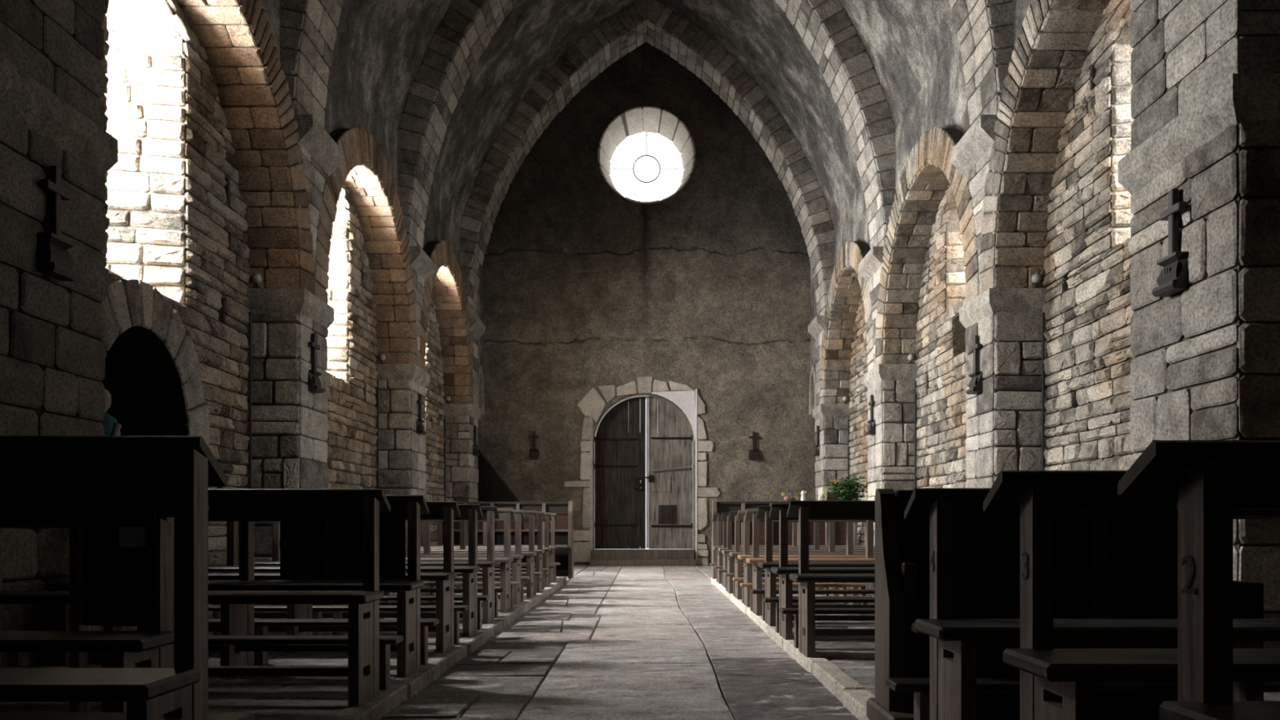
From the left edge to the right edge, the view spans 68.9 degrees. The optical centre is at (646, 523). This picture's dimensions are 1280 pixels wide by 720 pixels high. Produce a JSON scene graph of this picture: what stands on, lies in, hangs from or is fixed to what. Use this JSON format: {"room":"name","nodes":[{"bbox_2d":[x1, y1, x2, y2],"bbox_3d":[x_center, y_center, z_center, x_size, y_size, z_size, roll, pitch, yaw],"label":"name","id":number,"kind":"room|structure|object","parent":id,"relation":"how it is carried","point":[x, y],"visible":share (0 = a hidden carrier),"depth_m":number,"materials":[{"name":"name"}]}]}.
{"room":"church","nodes":[
{"label":"church","id":0,"kind":"room"},
{"bbox_2d":[99,0,445,614],"bbox_3d":[-3.712,-1.800,6.751,0.890,5.300,19.903,0,0,0],"label":"wall","id":1,"kind":"structure","parent":0,"point":[175,211],"depth_m":7.05,"materials":[{"name":"stone"}]},
{"bbox_2d":[0,0,106,666],"bbox_3d":[-3.062,-1.275,4.258,0.676,4.150,0.998,0,0,0],"label":"pier","id":2,"kind":"object","parent":1,"relation":"attached to","point":[52,331],"visible":0.66,"depth_m":4.25,"materials":[{"name":"stone"}]},
{"bbox_2d":[36,165,79,280],"bbox_3d":[-2.692,-1.380,4.270,0.085,0.500,0.180,0,0,0],"label":"wall cross","id":3,"kind":"object","parent":2,"relation":"attached to","point":[53,260],"visible":1,"depth_m":4.25,"materials":[{"name":"brown wood"}]},
{"bbox_2d":[0,54,118,174],"bbox_3d":[-3.025,-1.850,4.247,0.670,0.200,1.005,0,0,0],"label":"trim","id":4,"kind":"structure","parent":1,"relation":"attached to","point":[42,111],"depth_m":4.26,"materials":[{"name":"stone"}]},
{"bbox_2d":[101,325,187,435],"bbox_3d":[-3.973,-0.245,6.150,1.335,2.090,1.160,0,0,0],"label":"passage","id":5,"kind":"object","parent":1,"relation":"in","point":[142,382],"visible":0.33,"depth_m":6.63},
{"bbox_2d":[101,278,209,488],"bbox_3d":[-3.298,-0.422,6.151,0.048,2.337,1.763,0,0,0],"label":"surround","id":6,"kind":"object","parent":1,"relation":"attached to","point":[128,303],"visible":0.38,"depth_m":6.36,"materials":[{"name":"stone"}]},
{"bbox_2d":[175,0,315,295],"bbox_3d":[-3.121,-3.013,6.259,0.498,2.127,3.732,0,0,0],"label":"arch","id":7,"kind":"object","parent":1,"relation":"attached to","point":[237,40],"visible":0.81,"depth_m":7.45,"materials":[{"name":"stone"}]},
{"bbox_2d":[260,0,280,60],"bbox_3d":[-3.055,-3.425,6.255,0.001,2.850,3.910,0,0,0],"label":"plaster spandrel","id":8,"kind":"object","parent":1,"relation":"attached to","point":[272,8],"visible":0.08,"depth_m":7.67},
{"bbox_2d":[244,145,328,604],"bbox_3d":[-3.136,-1.275,8.119,0.528,4.150,0.728,0,0,0],"label":"pier","id":9,"kind":"object","parent":1,"relation":"attached to","point":[290,421],"visible":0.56,"depth_m":7.78,"materials":[{"name":"stone"}]},
{"bbox_2d":[248,311,251,488],"bbox_3d":[-3.290,-0.500,7.745,0.024,2.500,0.024,0,0,0],"label":"cable conduit","id":10,"kind":"object","parent":9,"relation":"attached to","point":[250,313],"visible":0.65,"depth_m":7.73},
{"bbox_2d":[306,333,324,393],"bbox_3d":[-2.842,-1.380,8.020,0.085,0.500,0.180,0,0,0],"label":"wall cross","id":11,"kind":"object","parent":9,"relation":"attached to","point":[313,383],"visible":1,"depth_m":8.00,"materials":[{"name":"brown wood"}]},
{"bbox_2d":[293,114,342,176],"bbox_3d":[-2.985,-3.250,8.120,0.430,0.280,0.760,0,0,0],"label":"corbel","id":12,"kind":"object","parent":9,"relation":"attached to","point":[313,136],"visible":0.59,"depth_m":8.00,"materials":[{"name":"stone"}]},
{"bbox_2d":[280,0,344,128],"bbox_3d":[-1.674,-6.039,8.105,3.349,5.349,0.682,0,0,0],"label":"arch","id":13,"kind":"object","parent":12,"relation":"on","point":[308,28],"visible":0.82,"depth_m":7.93,"materials":[{"name":"stone"}]},
{"bbox_2d":[245,288,333,328],"bbox_3d":[-3.100,-1.850,8.107,0.520,0.200,0.745,0,0,0],"label":"trim","id":14,"kind":"structure","parent":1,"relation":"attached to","point":[300,300],"depth_m":7.76,"materials":[{"name":"stone"}]},
{"bbox_2d":[324,31,398,192],"bbox_3d":[-3.055,-3.425,9.960,0.001,2.850,3.860,0,0,0],"label":"plaster spandrel","id":15,"kind":"object","parent":1,"relation":"attached to","point":[352,101],"visible":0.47,"depth_m":9.79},
{"bbox_2d":[314,126,417,365],"bbox_3d":[-3.120,-3.020,9.957,0.499,2.140,3.688,0,0,0],"label":"arch","id":16,"kind":"object","parent":1,"relation":"attached to","point":[365,171],"visible":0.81,"depth_m":10.74,"materials":[{"name":"stone"}]},
{"bbox_2d":[373,266,426,546],"bbox_3d":[-3.136,-1.275,11.831,0.528,4.150,0.797,0,0,0],"label":"pier","id":17,"kind":"object","parent":1,"relation":"attached to","point":[402,458],"visible":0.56,"depth_m":11.45,"materials":[{"name":"stone"}]},
{"bbox_2d":[416,394,426,434],"bbox_3d":[-2.842,-1.380,11.780,0.085,0.500,0.180,0,0,0],"label":"wall cross","id":18,"kind":"object","parent":17,"relation":"attached to","point":[420,426],"visible":1,"depth_m":11.76,"materials":[{"name":"brown wood"}]},
{"bbox_2d":[408,246,435,282],"bbox_3d":[-2.985,-3.250,11.830,0.430,0.280,0.820,0,0,0],"label":"corbel","id":19,"kind":"object","parent":17,"relation":"attached to","point":[422,264],"visible":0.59,"depth_m":11.68,"materials":[{"name":"stone"}]},
{"bbox_2d":[397,0,518,248],"bbox_3d":[-1.674,-6.039,11.813,3.349,5.349,0.745,0,0,0],"label":"arch","id":20,"kind":"object","parent":19,"relation":"on","point":[467,28],"visible":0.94,"depth_m":11.47,"materials":[{"name":"stone"}]},
{"bbox_2d":[375,364,429,388],"bbox_3d":[-3.100,-1.850,11.818,0.520,0.200,0.805,0,0,0],"label":"trim","id":21,"kind":"structure","parent":1,"relation":"attached to","point":[413,372],"depth_m":11.44,"materials":[{"name":"stone"}]},
{"bbox_2d":[422,182,459,266],"bbox_3d":[-3.055,-3.425,13.725,0.001,2.850,3.910,0,0,0],"label":"plaster spandrel","id":22,"kind":"object","parent":1,"relation":"attached to","point":[440,223],"visible":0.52,"depth_m":13.82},
{"bbox_2d":[418,240,474,404],"bbox_3d":[-3.122,-3.018,13.724,0.497,2.137,3.750,0,0,0],"label":"arch","id":23,"kind":"object","parent":1,"relation":"attached to","point":[446,284],"visible":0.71,"depth_m":14.73,"materials":[{"name":"stone"}]},
{"bbox_2d":[442,330,478,502],"bbox_3d":[-3.136,-1.275,15.619,0.528,4.150,0.796,0,0,0],"label":"pier","id":24,"kind":"object","parent":1,"relation":"attached to","point":[461,466],"visible":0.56,"depth_m":15.24,"materials":[{"name":"stone"}]},
{"bbox_2d":[468,315,485,339],"bbox_3d":[-2.985,-3.250,15.620,0.430,0.280,0.820,0,0,0],"label":"corbel","id":25,"kind":"object","parent":24,"relation":"attached to","point":[477,327],"visible":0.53,"depth_m":15.45,"materials":[{"name":"stone"}]},
{"bbox_2d":[459,0,646,315],"bbox_3d":[-1.674,-6.039,15.604,3.351,5.349,0.751,0,0,0],"label":"arch","id":26,"kind":"object","parent":25,"relation":"on","point":[624,31],"visible":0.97,"depth_m":15.25,"materials":[{"name":"stone"}]},
{"bbox_2d":[441,403,480,420],"bbox_3d":[-3.100,-1.850,15.607,0.520,0.200,0.805,0,0,0],"label":"trim","id":27,"kind":"structure","parent":1,"relation":"attached to","point":[450,409],"depth_m":15.22,"materials":[{"name":"stone"}]},
{"bbox_2d":[475,262,483,372],"bbox_3d":[-3.009,-3.575,6.750,0.056,3.450,19.900,0,0,0],"label":"plaster spandrel","id":28,"kind":"object","parent":1,"relation":"attached to","point":[479,311],"visible":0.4,"depth_m":16.53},
{"bbox_2d":[476,364,484,415],"bbox_3d":[-3.120,-2.355,16.340,0.440,0.850,0.720,0,0,0],"label":"blind arch","id":29,"kind":"object","parent":1,"relation":"attached to","point":[480,383],"visible":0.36,"depth_m":16.51,"materials":[{"name":"stone"}]},
{"bbox_2d":[378,564,858,719],"bbox_3d":[0.000,0.895,6.775,7.000,0.309,19.950,0,0,0],"label":"floor","id":30,"kind":"structure","parent":0,"point":[660,642],"depth_m":5.01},
{"bbox_2d":[101,388,137,631],"bbox_3d":[-3.500,-0.060,6.000,0.320,1.620,0.320,0,0,0],"label":"statue","id":31,"kind":"object","parent":30,"relation":"on","point":[112,428],"visible":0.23,"depth_m":5.97,"materials":[{"name":"stone"}]},
{"bbox_2d":[0,577,557,719],"bbox_3d":[-2.225,0.726,5.450,2.230,0.089,12.900,0,0,0],"label":"platform","id":32,"kind":"object","parent":30,"relation":"on","point":[268,697],"visible":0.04,"depth_m":3.81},
{"bbox_2d":[0,511,173,712],"bbox_3d":[-2.015,0.319,2.745,1.230,0.737,0.321,0,0,0],"label":"bench","id":33,"kind":"object","parent":32,"relation":"on","point":[151,647],"visible":0.6,"depth_m":2.80,"materials":[{"name":"brown wood"}]},
{"bbox_2d":[69,517,173,711],"bbox_3d":[-1.810,0.279,3.295,0.380,0.817,0.270,0,0,0],"label":"pew","id":34,"kind":"object","parent":32,"relation":"on","point":[107,580],"visible":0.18,"depth_m":3.19,"materials":[{"name":"black wood"}]},
{"bbox_2d":[119,526,145,547],"bbox_3d":[-1.742,0.045,3.183,0.115,0.074,0.001,0,0,0],"label":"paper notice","id":35,"kind":"object","parent":34,"relation":"attached to","point":[129,536],"visible":0.68,"depth_m":3.18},
{"bbox_2d":[0,435,253,719],"bbox_3d":[-1.855,0.243,2.100,1.750,0.887,0.470,0,0,0],"label":"bench","id":36,"kind":"object","parent":32,"relation":"on","point":[175,473],"visible":1,"depth_m":2.12,"materials":[{"name":"brown wood"}]},
{"bbox_2d":[0,506,208,511],"bbox_3d":[-1.867,-0.036,2.198,1.625,0.012,0.104,0,0,0],"label":"shelf","id":37,"kind":"object","parent":36,"relation":"attached to","point":[208,506],"depth_m":2.20,"materials":[{"name":"brown wood"}]},
{"bbox_2d":[0,488,403,706],"bbox_3d":[-1.853,0.275,3.700,1.655,0.825,0.470,0,0,0],"label":"bench","id":38,"kind":"object","parent":32,"relation":"on","point":[367,671],"visible":0.53,"depth_m":3.72,"materials":[{"name":"brown wood"}]},
{"bbox_2d":[44,494,439,677],"bbox_3d":[-1.853,0.277,4.380,1.655,0.821,0.470,0,0,0],"label":"bench","id":39,"kind":"object","parent":32,"relation":"on","point":[307,548],"visible":0.54,"depth_m":4.37,"materials":[{"name":"brown wood"}]},
{"bbox_2d":[208,501,468,653],"bbox_3d":[-1.853,0.282,5.150,1.655,0.809,0.470,0,0,0],"label":"bench","id":40,"kind":"object","parent":32,"relation":"on","point":[447,631],"visible":0.4,"depth_m":5.07,"materials":[{"name":"brown wood"}]},
{"bbox_2d":[208,503,489,636],"bbox_3d":[-1.854,0.282,5.875,1.655,0.809,0.470,0,0,0],"label":"bench","id":41,"kind":"object","parent":32,"relation":"on","point":[472,617],"visible":0.4,"depth_m":5.82,"materials":[{"name":"brown wood"}]},
{"bbox_2d":[253,506,505,623],"bbox_3d":[-1.862,0.282,6.600,1.655,0.809,0.470,0,0,0],"label":"bench","id":42,"kind":"object","parent":32,"relation":"on","point":[490,606],"visible":0.38,"depth_m":6.58,"materials":[{"name":"brown wood"}]},
{"bbox_2d":[390,508,519,613],"bbox_3d":[-1.853,0.284,7.325,1.655,0.805,0.470,0,0,0],"label":"bench","id":43,"kind":"object","parent":32,"relation":"on","point":[506,597],"visible":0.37,"depth_m":7.30,"materials":[{"name":"brown wood"}]},
{"bbox_2d":[420,509,529,604],"bbox_3d":[-1.867,0.284,8.050,1.655,0.805,0.470,0,0,0],"label":"bench","id":44,"kind":"object","parent":32,"relation":"on","point":[516,576],"visible":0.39,"depth_m":8.03,"materials":[{"name":"brown wood"}]},
{"bbox_2d":[420,511,542,598],"bbox_3d":[-1.840,0.284,8.775,1.655,0.805,0.470,0,0,0],"label":"bench","id":45,"kind":"object","parent":32,"relation":"on","point":[530,516],"visible":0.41,"depth_m":8.75,"materials":[{"name":"brown wood"}]},
{"bbox_2d":[420,511,549,592],"bbox_3d":[-1.843,0.284,9.500,1.655,0.805,0.470,0,0,0],"label":"bench","id":46,"kind":"object","parent":32,"relation":"on","point":[540,515],"visible":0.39,"depth_m":9.48,"materials":[{"name":"brown wood"}]},
{"bbox_2d":[420,512,555,586],"bbox_3d":[-1.853,0.284,10.225,1.655,0.805,0.470,0,0,0],"label":"bench","id":47,"kind":"object","parent":32,"relation":"on","point":[548,515],"visible":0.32,"depth_m":10.19,"materials":[{"name":"brown wood"}]},
{"bbox_2d":[420,513,559,582],"bbox_3d":[-1.862,0.284,10.950,1.655,0.805,0.470,0,0,0],"label":"bench","id":48,"kind":"object","parent":32,"relation":"on","point":[552,553],"visible":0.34,"depth_m":10.93,"materials":[{"name":"brown wood"}]},
{"bbox_2d":[436,501,573,578],"bbox_3d":[-1.775,0.203,11.660,1.690,0.967,0.480,0,0,0],"label":"pew","id":49,"kind":"object","parent":32,"relation":"on","point":[564,535],"visible":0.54,"depth_m":11.73,"materials":[{"name":"brown wood"}]},
{"bbox_2d":[327,577,566,719],"bbox_3d":[-1.067,0.722,5.710,0.106,0.077,12.414,0,0,0],"label":"kerb","id":50,"kind":"object","parent":30,"relation":"on","point":[401,689],"visible":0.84,"depth_m":4.52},
{"bbox_2d":[476,447,520,502],"bbox_3d":[-2.741,-0.425,16.454,1.117,2.350,0.412,0,0,0],"label":"stair","id":51,"kind":"structure","parent":30,"relation":"on","point":[491,487],"depth_m":16.25,"materials":[{"name":"black wood"}]},
{"bbox_2d":[589,559,697,567],"bbox_3d":[-0.060,0.705,16.880,1.880,0.130,1.040,0,0,0],"label":"step","id":52,"kind":"structure","parent":30,"relation":"on","point":[593,562],"depth_m":16.36,"materials":[{"name":"grey stone"}]},
{"bbox_2d":[591,548,694,559],"bbox_3d":[-0.060,0.560,17.005,1.820,0.180,0.890,0,0,0],"label":"step","id":53,"kind":"structure","parent":52,"relation":"on","point":[597,553],"depth_m":16.56,"materials":[{"name":"grey stone"}]},
{"bbox_2d":[711,577,875,719],"bbox_3d":[0.863,0.722,5.710,0.104,0.077,12.414,0,0,0],"label":"kerb","id":54,"kind":"object","parent":30,"relation":"on","point":[853,695],"visible":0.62,"depth_m":4.39,"materials":[{"name":"stone"}]},
{"bbox_2d":[751,582,1279,701],"bbox_3d":[2.123,0.726,5.450,2.435,0.089,12.900,0,0,0],"label":"platform","id":55,"kind":"object","parent":30,"relation":"on","point":[855,655],"visible":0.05,"depth_m":5.13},
{"bbox_2d":[711,500,858,578],"bbox_3d":[1.720,0.203,11.540,1.800,0.967,0.480,0,0,0],"label":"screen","id":56,"kind":"object","parent":55,"relation":"on","point":[717,506],"visible":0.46,"depth_m":11.61,"materials":[{"name":"brown wood"}]},
{"bbox_2d":[709,513,875,583],"bbox_3d":[1.689,0.287,10.820,1.890,0.799,0.470,0,0,0],"label":"bench","id":57,"kind":"object","parent":55,"relation":"on","point":[715,516],"visible":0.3,"depth_m":10.80,"materials":[{"name":"brown wood"}]},
{"bbox_2d":[714,512,875,587],"bbox_3d":[1.695,0.287,10.090,1.890,0.799,0.470,0,0,0],"label":"bench","id":58,"kind":"object","parent":55,"relation":"on","point":[719,519],"visible":0.2,"depth_m":10.04,"materials":[{"name":"brown wood"}]},
{"bbox_2d":[717,511,875,593],"bbox_3d":[1.677,0.287,9.360,1.890,0.799,0.470,0,0,0],"label":"bench","id":59,"kind":"object","parent":55,"relation":"on","point":[725,516],"visible":0.31,"depth_m":9.34,"materials":[{"name":"brown wood"}]},
{"bbox_2d":[724,511,875,599],"bbox_3d":[1.685,0.287,8.630,1.890,0.799,0.470,0,0,0],"label":"bench","id":60,"kind":"object","parent":55,"relation":"on","point":[737,588],"visible":0.3,"depth_m":8.61,"materials":[{"name":"brown wood"}]},
{"bbox_2d":[732,510,875,606],"bbox_3d":[1.693,0.287,7.900,1.890,0.799,0.470,0,0,0],"label":"bench","id":61,"kind":"object","parent":55,"relation":"on","point":[747,578],"visible":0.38,"depth_m":7.88,"materials":[{"name":"brown wood"}]},
{"bbox_2d":[739,508,875,615],"bbox_3d":[1.685,0.287,7.170,1.890,0.799,0.470,0,0,0],"label":"bench","id":62,"kind":"object","parent":55,"relation":"on","point":[756,600],"visible":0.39,"depth_m":7.15,"materials":[{"name":"brown wood"}]},
{"bbox_2d":[751,506,875,626],"bbox_3d":[1.689,0.282,6.440,1.890,0.809,0.470,0,0,0],"label":"bench","id":63,"kind":"object","parent":55,"relation":"on","point":[763,512],"visible":0.22,"depth_m":6.35,"materials":[{"name":"brown wood"}]},
{"bbox_2d":[762,503,875,639],"bbox_3d":[1.684,0.282,5.710,1.890,0.809,0.470,0,0,0],"label":"bench","id":64,"kind":"object","parent":55,"relation":"on","point":[784,622],"visible":0.32,"depth_m":5.61,"materials":[{"name":"brown wood"}]},
{"bbox_2d":[779,500,875,657],"bbox_3d":[1.685,0.282,4.980,1.890,0.809,0.470,0,0,0],"label":"bench","id":65,"kind":"object","parent":55,"relation":"on","point":[806,632],"visible":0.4,"depth_m":4.96,"materials":[{"name":"brown wood"}]},
{"bbox_2d":[866,488,1263,719],"bbox_3d":[1.365,0.284,3.105,1.190,0.805,0.350,0,0,0],"label":"pew","id":66,"kind":"object","parent":55,"relation":"on","point":[1103,568],"visible":0.52,"depth_m":3.17,"materials":[{"name":"brown wood"}]},
{"bbox_2d":[885,488,1279,719],"bbox_3d":[1.655,0.293,2.620,1.850,0.787,0.470,0,0,0],"label":"bench","id":67,"kind":"object","parent":55,"relation":"on","point":[951,688],"visible":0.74,"depth_m":2.60,"materials":[{"name":"brown wood"}]},
{"bbox_2d":[952,515,1279,516],"bbox_3d":[1.692,-0.026,2.708,1.675,0.012,0.084,0,0,0],"label":"shelf","id":68,"kind":"object","parent":67,"relation":"attached to","point":[953,516],"depth_m":2.67,"materials":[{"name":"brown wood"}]},
{"bbox_2d":[982,470,1279,719],"bbox_3d":[1.660,0.286,2.000,1.840,0.802,0.470,0,0,0],"label":"bench","id":69,"kind":"object","parent":55,"relation":"on","point":[1055,683],"visible":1,"depth_m":1.98,"materials":[{"name":"brown wood"}]},
{"bbox_2d":[1117,440,1279,719],"bbox_3d":[1.665,0.280,1.410,1.830,0.815,0.470,0,0,0],"label":"bench","id":70,"kind":"object","parent":55,"relation":"on","point":[1211,479],"visible":1,"depth_m":1.41,"materials":[{"name":"brown wood"}]},
{"bbox_2d":[1177,502,1279,509],"bbox_3d":[1.702,-0.029,1.498,1.655,0.012,0.084,0,0,0],"label":"shelf","id":71,"kind":"object","parent":70,"relation":"attached to","point":[1177,502],"depth_m":1.50,"materials":[{"name":"brown wood"}]},
{"bbox_3d":[2.450,0.335,12.550,0.700,0.830,0.500,0,0,0],"label":"side table","id":72,"kind":"object","parent":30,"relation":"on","visible":0},
{"bbox_2d":[827,474,867,500],"bbox_3d":[2.697,-0.372,12.549,0.527,0.583,0.492,0,0,-23],"label":"potted plant","id":73,"kind":"object","parent":72,"relation":"on","point":[846,492],"visible":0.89,"depth_m":12.50,"materials":[{"name":"green plant"}]},
{"bbox_2d":[336,0,956,226],"bbox_3d":[0.000,-6.887,6.760,6.686,4.074,19.920,0,0,0],"label":"ceiling","id":74,"kind":"structure","parent":0,"point":[904,41],"depth_m":13.56,"materials":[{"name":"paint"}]},
{"bbox_2d":[477,41,816,566],"bbox_3d":[0.000,-4.000,17.075,7.000,9.700,0.750,0,0,0],"label":"wall","id":75,"kind":"structure","parent":0,"point":[705,287],"depth_m":16.70,"materials":[{"name":"paint"}]},
{"bbox_2d":[564,376,720,565],"bbox_3d":[-0.079,-0.923,16.686,2.799,3.411,0.047,0,0,0],"label":"door surround","id":76,"kind":"object","parent":75,"relation":"attached to","point":[592,405],"visible":0.94,"depth_m":16.67,"materials":[{"name":"stone"}]},
{"bbox_2d":[594,395,693,548],"bbox_3d":[-0.049,-0.924,16.878,1.794,2.773,0.174,0,0,0],"label":"door","id":77,"kind":"structure","parent":75,"relation":"in","point":[643,465],"depth_m":16.90,"materials":[{"name":"brown wood"}]},
{"bbox_2d":[597,106,695,204],"bbox_3d":[0.001,-6.590,17.064,1.747,1.747,0.751,0,0,0],"label":"round window reveal","id":78,"kind":"structure","parent":75,"relation":"in","point":[636,120],"depth_m":16.96,"materials":[{"name":"stone"}]},
{"bbox_2d":[651,388,697,559],"bbox_3d":[0.438,-0.825,16.688,0.935,3.150,0.065,0,0,0],"label":"limewashed spandrel","id":79,"kind":"structure","parent":75,"relation":"attached to","point":[684,400],"depth_m":16.69,"materials":[{"name":"paint"}]},
{"bbox_2d":[848,0,1134,546],"bbox_3d":[3.711,-1.800,6.751,0.879,5.300,19.902,0,0,0],"label":"wall","id":80,"kind":"structure","parent":0,"point":[1088,311],"depth_m":7.22,"materials":[{"name":"stone"}]},
{"bbox_2d":[808,364,816,415],"bbox_3d":[3.120,-2.355,16.340,0.440,0.850,0.720,0,0,0],"label":"blind arch","id":81,"kind":"object","parent":80,"relation":"attached to","point":[812,395],"visible":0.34,"depth_m":16.52,"materials":[{"name":"stone"}]},
{"bbox_2d":[810,266,817,368],"bbox_3d":[3.009,-3.575,6.750,0.056,3.450,19.900,0,0,0],"label":"plaster spandrel","id":82,"kind":"object","parent":80,"relation":"attached to","point":[813,302],"visible":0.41,"depth_m":16.48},
{"bbox_2d":[812,403,850,420],"bbox_3d":[3.100,-1.850,15.607,0.520,0.200,0.805,0,0,0],"label":"trim","id":83,"kind":"structure","parent":80,"relation":"attached to","point":[823,409],"depth_m":15.23,"materials":[{"name":"stone"}]},
{"bbox_2d":[814,330,851,500],"bbox_3d":[3.137,-1.275,15.619,0.527,4.150,0.794,0,0,0],"label":"pier","id":84,"kind":"object","parent":80,"relation":"attached to","point":[831,464],"visible":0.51,"depth_m":15.24,"materials":[{"name":"stone"}]},
{"bbox_2d":[808,315,825,339],"bbox_3d":[2.985,-3.250,15.620,0.430,0.280,0.820,0,0,0],"label":"corbel","id":85,"kind":"object","parent":84,"relation":"attached to","point":[815,326],"visible":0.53,"depth_m":15.43,"materials":[{"name":"stone"}]},
{"bbox_2d":[646,0,833,315],"bbox_3d":[1.674,-6.039,15.604,3.350,5.349,0.742,0,0,0],"label":"arch","id":86,"kind":"object","parent":85,"relation":"on","point":[670,33],"visible":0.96,"depth_m":15.25,"materials":[{"name":"stone"}]},
{"bbox_2d":[818,240,875,404],"bbox_3d":[3.121,-3.021,13.730,0.498,2.142,3.735,0,0,0],"label":"arch","id":87,"kind":"object","parent":80,"relation":"attached to","point":[846,285],"visible":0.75,"depth_m":14.74,"materials":[{"name":"stone"}]},
{"bbox_2d":[833,183,870,267],"bbox_3d":[3.055,-3.425,13.725,0.001,2.850,3.910,0,0,0],"label":"plaster spandrel","id":88,"kind":"object","parent":80,"relation":"attached to","point":[852,224],"visible":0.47,"depth_m":13.79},
{"bbox_2d":[863,364,919,388],"bbox_3d":[3.100,-1.850,11.818,0.520,0.200,0.805,0,0,0],"label":"trim","id":89,"kind":"structure","parent":80,"relation":"attached to","point":[882,372],"depth_m":11.44,"materials":[{"name":"stone"}]},
{"bbox_2d":[866,266,919,546],"bbox_3d":[3.136,-1.275,11.831,0.530,4.150,0.797,0,0,0],"label":"pier","id":90,"kind":"object","parent":80,"relation":"attached to","point":[891,451],"visible":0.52,"depth_m":11.46,"materials":[{"name":"stone"}]},
{"bbox_2d":[857,246,884,282],"bbox_3d":[2.985,-3.250,11.830,0.430,0.280,0.820,0,0,0],"label":"corbel","id":91,"kind":"object","parent":90,"relation":"attached to","point":[873,260],"visible":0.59,"depth_m":11.69,"materials":[{"name":"stone"}]},
{"bbox_2d":[774,0,895,248],"bbox_3d":[1.674,-6.039,11.814,3.349,5.349,0.743,0,0,0],"label":"arch","id":92,"kind":"object","parent":91,"relation":"on","point":[825,27],"visible":0.88,"depth_m":11.47,"materials":[{"name":"stone"}]},
{"bbox_2d":[914,380,916,488],"bbox_3d":[3.290,-0.500,11.425,0.024,2.500,0.024,0,0,0],"label":"cable conduit","id":93,"kind":"object","parent":90,"relation":"attached to","point":[915,381],"visible":0.65,"depth_m":11.42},
{"bbox_2d":[875,126,978,366],"bbox_3d":[3.121,-3.020,9.960,0.497,2.140,3.670,0,0,0],"label":"arch","id":94,"kind":"object","parent":80,"relation":"attached to","point":[928,171],"visible":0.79,"depth_m":10.74,"materials":[{"name":"stone"}]},
{"bbox_2d":[894,31,970,192],"bbox_3d":[3.055,-3.425,9.960,0.001,2.850,3.860,0,0,0],"label":"plaster spandrel","id":95,"kind":"object","parent":80,"relation":"attached to","point":[941,101],"visible":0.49,"depth_m":9.75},
{"bbox_2d":[959,288,1048,328],"bbox_3d":[3.100,-1.850,8.107,0.520,0.200,0.745,0,0,0],"label":"trim","id":96,"kind":"structure","parent":80,"relation":"attached to","point":[993,300],"depth_m":7.76,"materials":[{"name":"stone"}]},
{"bbox_2d":[964,146,1048,488],"bbox_3d":[3.137,-1.275,8.119,0.526,4.150,0.735,0,0,0],"label":"pier","id":97,"kind":"object","parent":80,"relation":"attached to","point":[1003,426],"visible":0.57,"depth_m":7.78,"materials":[{"name":"stone"}]},
{"bbox_2d":[965,335,982,394],"bbox_3d":[2.842,-1.380,8.100,0.085,0.500,0.180,0,0,0],"label":"wall cross","id":98,"kind":"object","parent":97,"relation":"attached to","point":[975,384],"visible":1,"depth_m":8.08,"materials":[{"name":"brown wood"}]},
{"bbox_2d":[951,114,998,175],"bbox_3d":[2.985,-3.250,8.120,0.430,0.280,0.760,0,0,0],"label":"corbel","id":99,"kind":"object","parent":97,"relation":"attached to","point":[979,138],"visible":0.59,"depth_m":8.01,"materials":[{"name":"stone"}]},
{"bbox_2d":[949,0,1013,126],"bbox_3d":[1.674,-6.039,8.105,3.350,5.349,0.686,0,0,0],"label":"arch","id":100,"kind":"object","parent":99,"relation":"on","point":[984,28],"visible":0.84,"depth_m":7.94,"materials":[{"name":"stone"}]},
{"bbox_2d":[1041,311,1044,470],"bbox_3d":[3.290,-0.500,7.745,0.024,2.500,0.024,0,0,0],"label":"cable conduit","id":101,"kind":"object","parent":97,"relation":"attached to","point":[1042,313],"visible":0.65,"depth_m":7.74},
{"bbox_2d":[1012,0,1031,49],"bbox_3d":[3.055,-3.425,6.395,0.001,2.850,3.630,0,0,0],"label":"plaster spandrel","id":102,"kind":"object","parent":80,"relation":"attached to","point":[1020,6],"visible":0.1,"depth_m":7.67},
{"bbox_2d":[978,0,1111,294],"bbox_3d":[3.121,-3.013,6.398,0.497,2.125,3.448,0,0,0],"label":"arch","id":103,"kind":"object","parent":80,"relation":"attached to","point":[1055,36],"visible":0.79,"depth_m":7.48,"materials":[{"name":"stone"}]},
{"bbox_2d":[1118,73,1279,195],"bbox_3d":[2.950,-1.850,4.537,0.820,0.200,0.985,0,0,0],"label":"trim","id":104,"kind":"structure","parent":80,"relation":"attached to","point":[1240,97],"depth_m":4.28,"materials":[{"name":"stone"}]},
{"bbox_2d":[1128,0,1279,648],"bbox_3d":[2.986,-1.275,4.549,0.828,4.150,0.977,0,0,0],"label":"pier","id":105,"kind":"object","parent":80,"relation":"attached to","point":[1205,365],"visible":0.52,"depth_m":4.26,"materials":[{"name":"stone"}]},
{"bbox_2d":[1151,188,1189,297],"bbox_3d":[2.542,-1.370,4.530,0.085,0.500,0.180,0,0,0],"label":"wall cross","id":106,"kind":"object","parent":105,"relation":"attached to","point":[1172,280],"visible":1,"depth_m":4.51,"materials":[{"name":"brown wood"}]},
{"label":"outside","id":107,"kind":"structure","parent":0,"visible":0},
{"bbox_2d":[609,131,684,201],"bbox_3d":[0.000,-6.610,17.409,1.440,1.440,0.023,0,0,0],"label":"window","id":108,"kind":"structure","parent":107,"point":[646,166],"depth_m":17.42,"materials":[{"name":"white glass"}]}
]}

